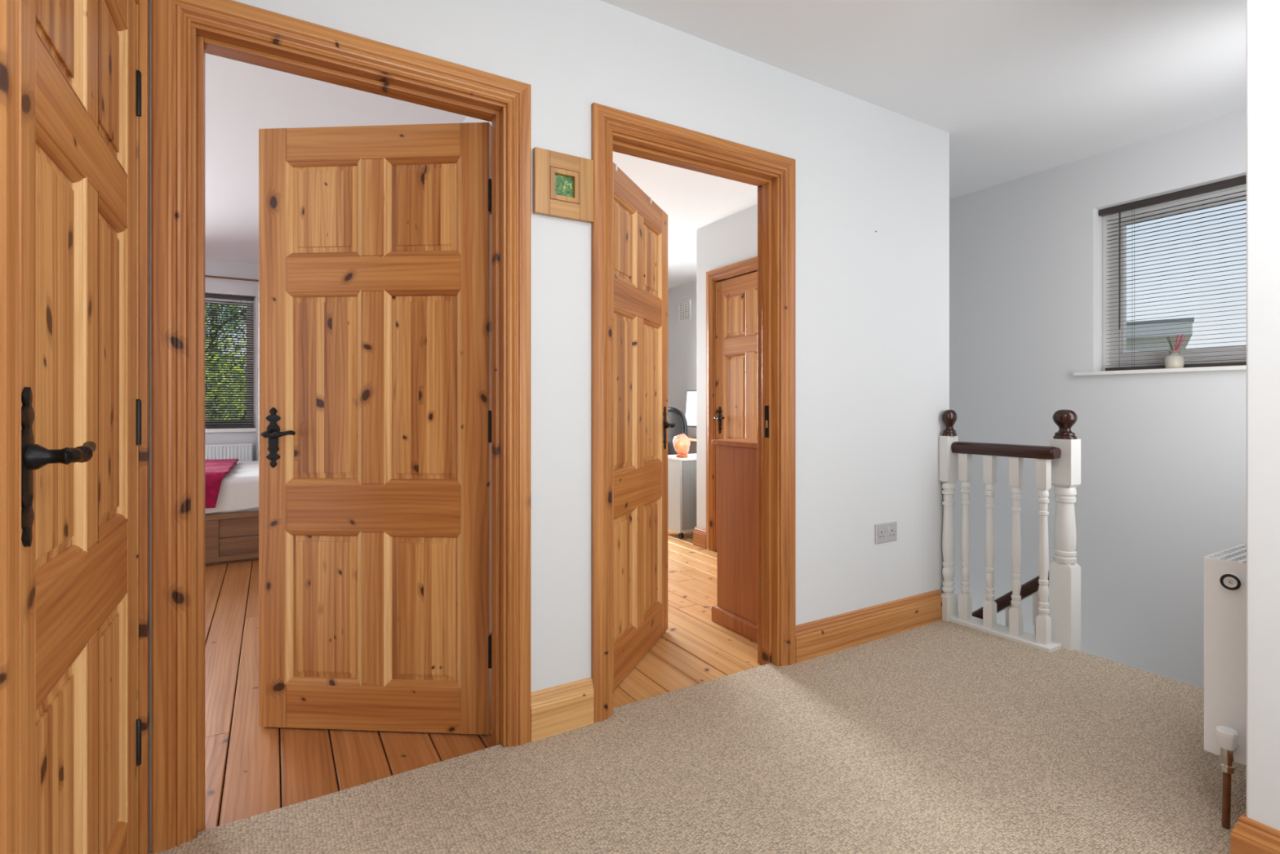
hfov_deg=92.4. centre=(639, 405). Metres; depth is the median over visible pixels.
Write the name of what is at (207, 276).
rail
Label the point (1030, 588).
balustrade
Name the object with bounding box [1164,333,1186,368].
reed diffuser
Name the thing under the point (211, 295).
blind
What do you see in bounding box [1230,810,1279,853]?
baseboard
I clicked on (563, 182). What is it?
photograph
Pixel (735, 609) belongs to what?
base cabinet
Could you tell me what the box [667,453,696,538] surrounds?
storage unit
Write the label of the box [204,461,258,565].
bed
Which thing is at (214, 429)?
window
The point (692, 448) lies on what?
desk
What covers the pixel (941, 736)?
floor
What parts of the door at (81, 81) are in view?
handle, panel, panel, panel, lever, panel moulding, panel moulding, panel moulding, rail, rail, panel, panel, panel, panel moulding, panel moulding, panel moulding, rail, rail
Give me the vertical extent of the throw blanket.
0.265 m
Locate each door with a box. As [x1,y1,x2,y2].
[21,0,141,853]
[258,122,491,734]
[613,162,675,690]
[714,271,757,550]
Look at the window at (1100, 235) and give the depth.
3.30 m
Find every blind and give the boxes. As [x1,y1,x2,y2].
[204,293,253,428]
[1098,175,1246,370]
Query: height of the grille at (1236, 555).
0.004 m
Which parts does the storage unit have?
panel, panel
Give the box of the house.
[1120,317,1194,364]
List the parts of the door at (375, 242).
handle, lever, panel moulding, panel moulding, panel moulding, panel, panel, panel, rail, rail, rail, rail, panel moulding, panel moulding, panel moulding, panel, panel, panel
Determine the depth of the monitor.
6.31 m
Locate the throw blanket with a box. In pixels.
[204,458,239,507]
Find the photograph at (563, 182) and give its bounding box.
[555,173,573,197]
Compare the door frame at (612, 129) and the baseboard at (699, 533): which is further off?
the baseboard at (699, 533)
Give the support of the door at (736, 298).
in the wall at (731, 239)
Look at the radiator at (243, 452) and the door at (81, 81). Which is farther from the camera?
the radiator at (243, 452)
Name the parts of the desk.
modesty panel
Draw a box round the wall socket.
[875,521,897,543]
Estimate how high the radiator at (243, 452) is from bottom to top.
0.555 m
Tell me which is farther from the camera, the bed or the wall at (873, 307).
the bed
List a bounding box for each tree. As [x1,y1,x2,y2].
[204,301,252,419]
[204,311,252,421]
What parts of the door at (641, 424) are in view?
panel, panel, panel, panel moulding, panel moulding, panel moulding, rail, rail, rail, rail, panel, panel, panel, panel moulding, panel moulding, panel moulding, handle, lever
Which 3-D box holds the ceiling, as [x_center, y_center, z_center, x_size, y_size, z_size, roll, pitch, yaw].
[-0.768,-1.404,2.209,7.150,0.100,9.620,0,0,-31]
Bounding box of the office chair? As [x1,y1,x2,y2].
[667,406,687,454]
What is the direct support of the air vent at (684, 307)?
in the wall at (682, 335)
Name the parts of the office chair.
frame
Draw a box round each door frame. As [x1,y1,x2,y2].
[0,0,530,853]
[591,102,795,723]
[706,256,757,551]
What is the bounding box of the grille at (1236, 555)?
[1203,542,1246,564]
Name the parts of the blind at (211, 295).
head rail, rail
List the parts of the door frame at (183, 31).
casing, casing, casing, casing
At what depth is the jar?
3.02 m
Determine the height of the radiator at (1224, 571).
0.653 m
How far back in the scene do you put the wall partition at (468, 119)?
2.78 m
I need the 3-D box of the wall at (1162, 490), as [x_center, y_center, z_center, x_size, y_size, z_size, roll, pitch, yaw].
[2.281,1.146,3.803,0.180,5.000,3.237,0,0,-31]
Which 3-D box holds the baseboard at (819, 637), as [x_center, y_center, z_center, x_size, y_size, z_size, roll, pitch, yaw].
[1.048,0.974,2.748,0.978,0.145,0.019,0,0,-31]
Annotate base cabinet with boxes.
[711,437,757,642]
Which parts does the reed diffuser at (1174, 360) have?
lid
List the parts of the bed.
post, rail, mattress, rail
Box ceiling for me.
[204,0,1246,288]
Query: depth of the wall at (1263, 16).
1.32 m
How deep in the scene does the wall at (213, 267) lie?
5.76 m
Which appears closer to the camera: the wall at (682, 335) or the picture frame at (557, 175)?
the picture frame at (557, 175)
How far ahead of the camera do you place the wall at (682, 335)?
6.92 m
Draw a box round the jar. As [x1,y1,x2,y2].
[1164,353,1184,368]
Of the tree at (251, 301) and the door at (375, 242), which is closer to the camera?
the door at (375, 242)
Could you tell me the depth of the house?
12.79 m
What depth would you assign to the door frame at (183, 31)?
1.47 m
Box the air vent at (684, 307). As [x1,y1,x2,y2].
[678,299,690,321]
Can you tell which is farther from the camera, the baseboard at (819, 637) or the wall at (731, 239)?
the wall at (731, 239)
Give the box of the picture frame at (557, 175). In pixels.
[533,146,593,222]
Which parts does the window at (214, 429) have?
sill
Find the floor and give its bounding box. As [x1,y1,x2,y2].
[149,529,1246,853]
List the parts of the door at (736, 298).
lever, handle, panel moulding, panel moulding, panel, panel, rail, rail, panel moulding, panel moulding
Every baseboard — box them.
[530,677,594,742]
[693,526,706,549]
[795,589,942,663]
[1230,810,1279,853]
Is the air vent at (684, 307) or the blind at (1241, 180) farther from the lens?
the air vent at (684, 307)
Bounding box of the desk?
[687,435,696,453]
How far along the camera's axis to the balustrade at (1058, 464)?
2.74 m
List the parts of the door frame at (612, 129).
casing, casing, strike plate, casing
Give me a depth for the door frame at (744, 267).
4.55 m
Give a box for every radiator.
[204,443,252,461]
[1203,542,1246,829]
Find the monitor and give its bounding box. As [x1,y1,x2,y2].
[684,390,696,438]
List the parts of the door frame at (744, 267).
casing, casing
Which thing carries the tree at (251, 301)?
on the ground
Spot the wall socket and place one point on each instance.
(887, 531)
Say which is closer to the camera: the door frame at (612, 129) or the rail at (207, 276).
the door frame at (612, 129)
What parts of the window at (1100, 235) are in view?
sill, sash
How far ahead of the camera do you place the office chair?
5.72 m
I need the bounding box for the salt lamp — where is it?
[672,433,696,457]
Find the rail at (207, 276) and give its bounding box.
[204,275,258,281]
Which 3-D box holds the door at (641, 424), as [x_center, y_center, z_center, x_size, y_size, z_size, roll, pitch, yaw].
[-0.019,0.080,2.572,0.154,1.977,0.780,0,0,20]
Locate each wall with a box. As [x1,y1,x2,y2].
[149,0,949,851]
[204,257,258,461]
[667,280,696,435]
[696,204,757,528]
[949,109,1246,688]
[1246,0,1279,831]
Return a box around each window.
[204,297,256,432]
[1072,171,1246,376]
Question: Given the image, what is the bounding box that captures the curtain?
[256,283,258,461]
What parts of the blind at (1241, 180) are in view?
pull cord, ladder cord, head rail, rail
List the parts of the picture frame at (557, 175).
frame, frame rail, frame rail, frame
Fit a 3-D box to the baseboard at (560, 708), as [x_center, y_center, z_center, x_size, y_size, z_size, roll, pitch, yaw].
[-0.249,0.974,1.972,0.217,0.145,0.019,0,0,-31]
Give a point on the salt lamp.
(682, 443)
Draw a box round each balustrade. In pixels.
[938,409,1080,653]
[972,570,1048,635]
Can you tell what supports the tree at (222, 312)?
on the ground

